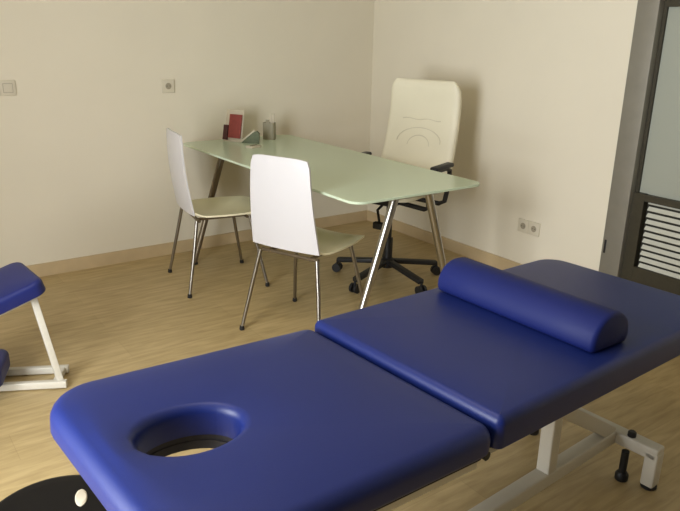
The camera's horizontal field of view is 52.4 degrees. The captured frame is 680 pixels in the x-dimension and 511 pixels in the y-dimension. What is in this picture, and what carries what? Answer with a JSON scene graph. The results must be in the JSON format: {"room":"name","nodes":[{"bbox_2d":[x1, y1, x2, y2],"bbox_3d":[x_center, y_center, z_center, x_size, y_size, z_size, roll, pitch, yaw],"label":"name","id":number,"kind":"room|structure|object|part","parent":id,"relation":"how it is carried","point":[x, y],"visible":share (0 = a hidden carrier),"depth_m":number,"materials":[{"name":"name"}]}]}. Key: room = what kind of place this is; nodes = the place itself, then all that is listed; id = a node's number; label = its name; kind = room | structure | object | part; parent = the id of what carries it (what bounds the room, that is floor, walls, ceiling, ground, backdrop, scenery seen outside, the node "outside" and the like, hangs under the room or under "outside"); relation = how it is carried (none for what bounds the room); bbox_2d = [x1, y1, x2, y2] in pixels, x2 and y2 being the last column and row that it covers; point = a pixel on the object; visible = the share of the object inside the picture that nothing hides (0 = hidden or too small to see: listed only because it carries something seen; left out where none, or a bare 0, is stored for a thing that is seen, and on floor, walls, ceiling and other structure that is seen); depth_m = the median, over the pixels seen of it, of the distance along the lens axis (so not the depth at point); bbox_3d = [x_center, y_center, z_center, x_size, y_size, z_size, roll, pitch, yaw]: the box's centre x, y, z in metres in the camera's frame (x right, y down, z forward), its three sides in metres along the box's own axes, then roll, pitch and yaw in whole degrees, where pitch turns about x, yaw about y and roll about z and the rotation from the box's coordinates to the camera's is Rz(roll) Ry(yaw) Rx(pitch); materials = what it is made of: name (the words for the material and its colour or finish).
{"room":"examination room","nodes":[
{"label":"examination room","id":0,"kind":"room"},
{"bbox_2d":[0,0,373,267],"bbox_3d":[-1.478,-1.194,4.028,4.390,2.600,0.120,-12,22,-34],"label":"wall","id":1,"kind":"structure","parent":0,"point":[85,170],"depth_m":4.29,"materials":[{"name":"paint"}]},
{"bbox_2d":[0,80,16,95],"bbox_3d":[-1.851,-0.910,3.755,0.163,0.082,0.015,-12,22,-34],"label":"light switch","id":2,"kind":"object","parent":1,"relation":"attached to","point":[7,87],"visible":1,"depth_m":3.77,"materials":[{"name":"beige plastic"}]},
{"bbox_2d":[161,79,174,92],"bbox_3d":[-1.070,-1.055,4.299,0.081,0.082,0.011,-12,22,-34],"label":"wall socket","id":3,"kind":"object","parent":1,"relation":"attached to","point":[168,86],"visible":1,"depth_m":4.29,"materials":[{"name":"beige plastic"}]},
{"bbox_2d":[26,210,366,276],"bbox_3d":[-1.465,0.020,4.371,4.150,0.080,0.012,-12,22,-34],"label":"baseboard","id":4,"kind":"structure","parent":1,"relation":"attached to","point":[103,259],"depth_m":4.52,"materials":[{"name":"wood"}]},
{"bbox_2d":[0,220,679,510],"bbox_3d":[0.275,0.900,2.097,4.450,0.100,6.300,-12,22,-34],"label":"floor","id":5,"kind":"structure","parent":0,"point":[106,321],"depth_m":3.35,"materials":[{"name":"brown wood"}]},
{"bbox_2d":[0,262,69,390],"bbox_3d":[-1.418,0.313,2.836,0.529,0.475,0.378,-12,22,-34],"label":"stool","id":6,"kind":"object","parent":5,"relation":"on","point":[19,286],"visible":1,"depth_m":2.84,"materials":[{"name":"blue leather"}]},
{"bbox_3d":[-1.419,0.203,2.799,0.345,0.026,0.216,-31,34,-31],"label":"seat frame","id":7,"kind":"part","parent":6,"relation":"part of","materials":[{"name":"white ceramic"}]},
{"bbox_3d":[-1.212,0.348,2.854,0.120,0.362,0.035,7,19,18],"label":"leg","id":8,"kind":"part","parent":6,"relation":"part of","materials":[{"name":"white metal"}]},
{"bbox_2d":[0,475,106,510],"bbox_3d":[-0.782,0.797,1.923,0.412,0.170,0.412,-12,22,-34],"label":"round stool","id":9,"kind":"object","parent":5,"relation":"on","point":[68,492],"visible":0.66,"depth_m":1.98,"materials":[{"name":"black plastic"}]},
{"bbox_2d":[166,128,269,298],"bbox_3d":[-0.702,-0.291,4.048,0.555,0.904,0.489,-8,20,-26],"label":"chair","id":10,"kind":"object","parent":5,"relation":"on","point":[228,206],"visible":0.94,"depth_m":3.93,"materials":[{"name":"beige paint"}]},
{"bbox_3d":[-0.997,-0.097,4.194,0.120,0.412,0.022,6,19,14],"label":"leg","id":11,"kind":"part","parent":10,"relation":"part of","materials":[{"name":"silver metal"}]},
{"bbox_3d":[-0.908,-0.480,3.875,0.068,0.446,0.384,-8,20,-26],"label":"backrest","id":12,"kind":"part","parent":10,"relation":"part of","materials":[{"name":"grey paint"}]},
{"bbox_3d":[-0.818,0.018,3.856,0.022,0.412,0.120,8,19,20],"label":"leg","id":13,"kind":"part","parent":10,"relation":"part of","materials":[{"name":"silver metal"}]},
{"bbox_3d":[-0.732,-0.255,4.045,0.300,0.019,0.330,-8,20,-26],"label":"seat frame","id":14,"kind":"part","parent":10,"relation":"part of","materials":[{"name":"silver metal"}]},
{"bbox_3d":[-0.668,-0.287,4.068,0.478,0.064,0.426,-8,20,-26],"label":"seat","id":15,"kind":"part","parent":10,"relation":"part of","materials":[{"name":"beige paint"}]},
{"bbox_3d":[-0.653,-0.144,4.359,0.022,0.412,0.120,8,19,20],"label":"leg","id":16,"kind":"part","parent":10,"relation":"part of","materials":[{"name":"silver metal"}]},
{"bbox_3d":[-0.475,-0.029,4.022,0.120,0.412,0.022,6,19,14],"label":"leg","id":17,"kind":"part","parent":10,"relation":"part of","materials":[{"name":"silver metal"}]},
{"bbox_2d":[239,154,364,330],"bbox_3d":[-0.150,-0.081,3.446,0.489,0.904,0.555,12,21,29],"label":"chair","id":18,"kind":"object","parent":5,"relation":"on","point":[281,199],"visible":0.91,"depth_m":3.19,"materials":[{"name":"beige paint"}]},
{"bbox_3d":[-0.442,0.165,3.434,0.120,0.412,0.022,-4,19,-16],"label":"leg","id":19,"kind":"part","parent":18,"relation":"part of","materials":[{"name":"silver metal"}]},
{"bbox_3d":[-0.268,-0.238,3.182,0.384,0.446,0.068,12,21,29],"label":"backrest","id":20,"kind":"part","parent":18,"relation":"part of","materials":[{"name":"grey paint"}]},
{"bbox_3d":[-0.242,0.066,3.747,0.022,0.412,0.120,-2,18,-10],"label":"leg","id":21,"kind":"part","parent":18,"relation":"part of","materials":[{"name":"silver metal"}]},
{"bbox_3d":[-0.168,-0.040,3.430,0.330,0.019,0.300,12,21,29],"label":"seat frame","id":22,"kind":"part","parent":18,"relation":"part of","materials":[{"name":"silver metal"}]},
{"bbox_3d":[-0.101,0.236,3.239,0.022,0.412,0.120,-2,18,-10],"label":"leg","id":23,"kind":"part","parent":18,"relation":"part of","materials":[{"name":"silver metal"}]},
{"bbox_3d":[-0.130,-0.083,3.480,0.426,0.064,0.478,12,21,29],"label":"seat","id":24,"kind":"part","parent":18,"relation":"part of","materials":[{"name":"beige paint"}]},
{"bbox_3d":[0.099,0.137,3.551,0.120,0.412,0.022,-4,19,-16],"label":"leg","id":25,"kind":"part","parent":18,"relation":"part of","materials":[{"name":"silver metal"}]},
{"bbox_2d":[183,135,479,308],"bbox_3d":[-0.181,-0.177,3.988,0.854,0.745,1.860,-12,22,-34],"label":"glass desk","id":26,"kind":"object","parent":5,"relation":"on","point":[342,174],"visible":0.68,"depth_m":3.54,"materials":[{"name":"green glass"}]},
{"bbox_3d":[-0.832,-0.303,4.381,0.263,0.700,0.042,-12,22,-34],"label":"leg","id":27,"kind":"part","parent":26,"relation":"part of","materials":[{"name":"silver metal"}]},
{"bbox_2d":[222,109,244,142],"bbox_3d":[-0.687,-0.836,4.452,0.140,0.198,0.060,10,20,25],"label":"brochure holder","id":28,"kind":"object","parent":26,"relation":"on","point":[233,129],"visible":0.95,"depth_m":4.44,"materials":[{"name":"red paper"}]},
{"bbox_2d":[240,130,259,143],"bbox_3d":[-0.574,-0.762,4.407,0.128,0.090,0.026,6,19,13],"label":"booklet","id":29,"kind":"object","parent":26,"relation":"on","point":[253,137],"visible":1,"depth_m":4.40,"materials":[{"name":"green paper"}]},
{"bbox_2d":[246,144,260,148],"bbox_3d":[-0.534,-0.675,4.264,0.055,0.015,0.085,13,22,32],"label":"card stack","id":30,"kind":"object","parent":26,"relation":"on","point":[253,146],"visible":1,"depth_m":4.24,"materials":[{"name":"beige paper"}]},
{"bbox_2d":[263,113,275,139],"bbox_3d":[-0.467,-0.855,4.565,0.080,0.171,0.052,6,19,15],"label":"pen cup","id":31,"kind":"object","parent":26,"relation":"on","point":[269,128],"visible":1,"depth_m":4.55,"materials":[{"name":"grey plastic"}]},
{"bbox_3d":[-0.150,-0.529,3.889,0.797,0.012,1.860,-12,22,-34],"label":"glass","id":32,"kind":"part","parent":26,"relation":"part of","materials":[{"name":"green glass"}]},
{"bbox_3d":[0.159,0.078,3.286,0.263,0.700,0.042,-12,22,-34],"label":"leg","id":33,"kind":"part","parent":26,"relation":"part of","materials":[{"name":"silver metal"}]},
{"bbox_3d":[0.516,0.005,3.531,0.263,0.700,0.042,-12,22,-34],"label":"leg","id":34,"kind":"part","parent":26,"relation":"part of","materials":[{"name":"silver metal"}]},
{"bbox_2d":[50,259,679,510],"bbox_3d":[0.279,0.530,1.944,1.919,0.697,0.672,-13,23,-37],"label":"massage table","id":35,"kind":"object","parent":5,"relation":"on","point":[382,406],"visible":0.97,"depth_m":1.55,"materials":[{"name":"blue leather"}]},
{"bbox_3d":[-0.158,0.423,1.526,0.694,0.030,0.612,-9,21,-39],"label":"frame","id":36,"kind":"part","parent":35,"relation":"part of","materials":[{"name":"white metal"}]},
{"bbox_3d":[0.192,0.706,2.081,1.565,0.048,0.048,-13,23,-37],"label":"rail","id":37,"kind":"part","parent":35,"relation":"part of","materials":[{"name":"white metal"}]},
{"bbox_2d":[438,257,627,352],"bbox_3d":[0.554,0.126,2.054,0.175,0.100,0.575,-11,22,-36],"label":"bolster","id":38,"kind":"object","parent":35,"relation":"on","point":[586,325],"visible":1,"depth_m":1.96,"materials":[{"name":"blue leather"}]},
{"bbox_3d":[0.332,0.763,1.919,1.565,0.048,0.048,-13,23,-37],"label":"rail","id":39,"kind":"part","parent":35,"relation":"part of","materials":[{"name":"white metal"}]},
{"bbox_2d":[332,78,461,293],"bbox_3d":[0.317,-0.427,4.102,0.684,1.170,0.788,13,22,32],"label":"office chair","id":40,"kind":"object","parent":5,"relation":"on","point":[424,116],"visible":0.54,"depth_m":4.20,"materials":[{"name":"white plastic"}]},
{"bbox_3d":[0.123,0.027,4.278,0.297,0.060,0.040,8,19,19],"label":"arm","id":41,"kind":"part","parent":40,"relation":"part of","materials":[{"name":"black plastic"}]},
{"bbox_3d":[0.179,0.090,4.087,0.040,0.060,0.297,15,23,36],"label":"arm","id":42,"kind":"part","parent":40,"relation":"part of","materials":[{"name":"black plastic"}]},
{"bbox_3d":[0.387,0.097,4.080,0.040,0.060,0.297,-11,22,-32],"label":"arm","id":43,"kind":"part","parent":40,"relation":"part of","materials":[{"name":"black plastic"}]},
{"bbox_3d":[0.296,-0.431,4.058,0.490,0.097,0.490,13,22,32],"label":"seat","id":44,"kind":"part","parent":40,"relation":"part of","materials":[{"name":"beige leather"}]},
{"bbox_3d":[0.460,0.037,4.266,0.297,0.060,0.040,-4,19,-15],"label":"arm","id":45,"kind":"part","parent":40,"relation":"part of","materials":[{"name":"black plastic"}]},
{"bbox_3d":[0.489,-0.744,4.243,0.497,0.650,0.214,13,22,32],"label":"backrest","id":46,"kind":"part","parent":40,"relation":"part of","materials":[{"name":"beige leather"}]},
{"bbox_3d":[0.484,-0.402,4.017,0.228,0.240,0.303,13,22,32],"label":"armrest","id":47,"kind":"part","parent":40,"relation":"part of","materials":[{"name":"black plastic"}]},
{"bbox_2d":[367,0,637,270],"bbox_3d":[2.038,-0.738,2.866,0.120,2.600,6.000,-12,22,-34],"label":"wall","id":48,"kind":"structure","parent":0,"point":[542,83],"depth_m":4.14,"materials":[{"name":"paint"}]},
{"bbox_2d":[367,210,521,269],"bbox_3d":[0.834,-0.043,4.711,0.012,0.080,2.106,-12,22,-34],"label":"baseboard","id":49,"kind":"structure","parent":48,"relation":"attached to","point":[493,260],"depth_m":4.76,"materials":[{"name":"wood"}]},
{"bbox_2d":[517,218,540,236],"bbox_3d":[1.151,-0.172,4.211,0.011,0.082,0.163,-12,22,-34],"label":"wall socket","id":50,"kind":"object","parent":48,"relation":"attached to","point":[525,226],"visible":1,"depth_m":4.20,"materials":[{"name":"beige plastic"}]},
{"bbox_3d":[1.128,-0.183,4.242,0.010,0.082,0.081,-12,22,-34],"label":"plate","id":51,"kind":"part","parent":50,"relation":"part of","materials":[{"name":"beige plastic"}]},
{"bbox_3d":[1.175,-0.161,4.179,0.010,0.082,0.081,-12,22,-34],"label":"plate","id":52,"kind":"part","parent":50,"relation":"part of","materials":[{"name":"beige plastic"}]},
{"bbox_2d":[599,0,679,294],"bbox_3d":[1.810,-0.595,3.186,0.102,2.120,1.082,-12,22,-34],"label":"door","id":53,"kind":"structure","parent":48,"relation":"in","point":[641,244],"depth_m":3.53,"materials":[{"name":"metal"}]},
{"bbox_3d":[1.824,-0.662,3.174,0.012,0.925,0.824,-12,22,-34],"label":"pane","id":54,"kind":"part","parent":53,"relation":"part of","materials":[{"name":"grey glass"}]}
]}

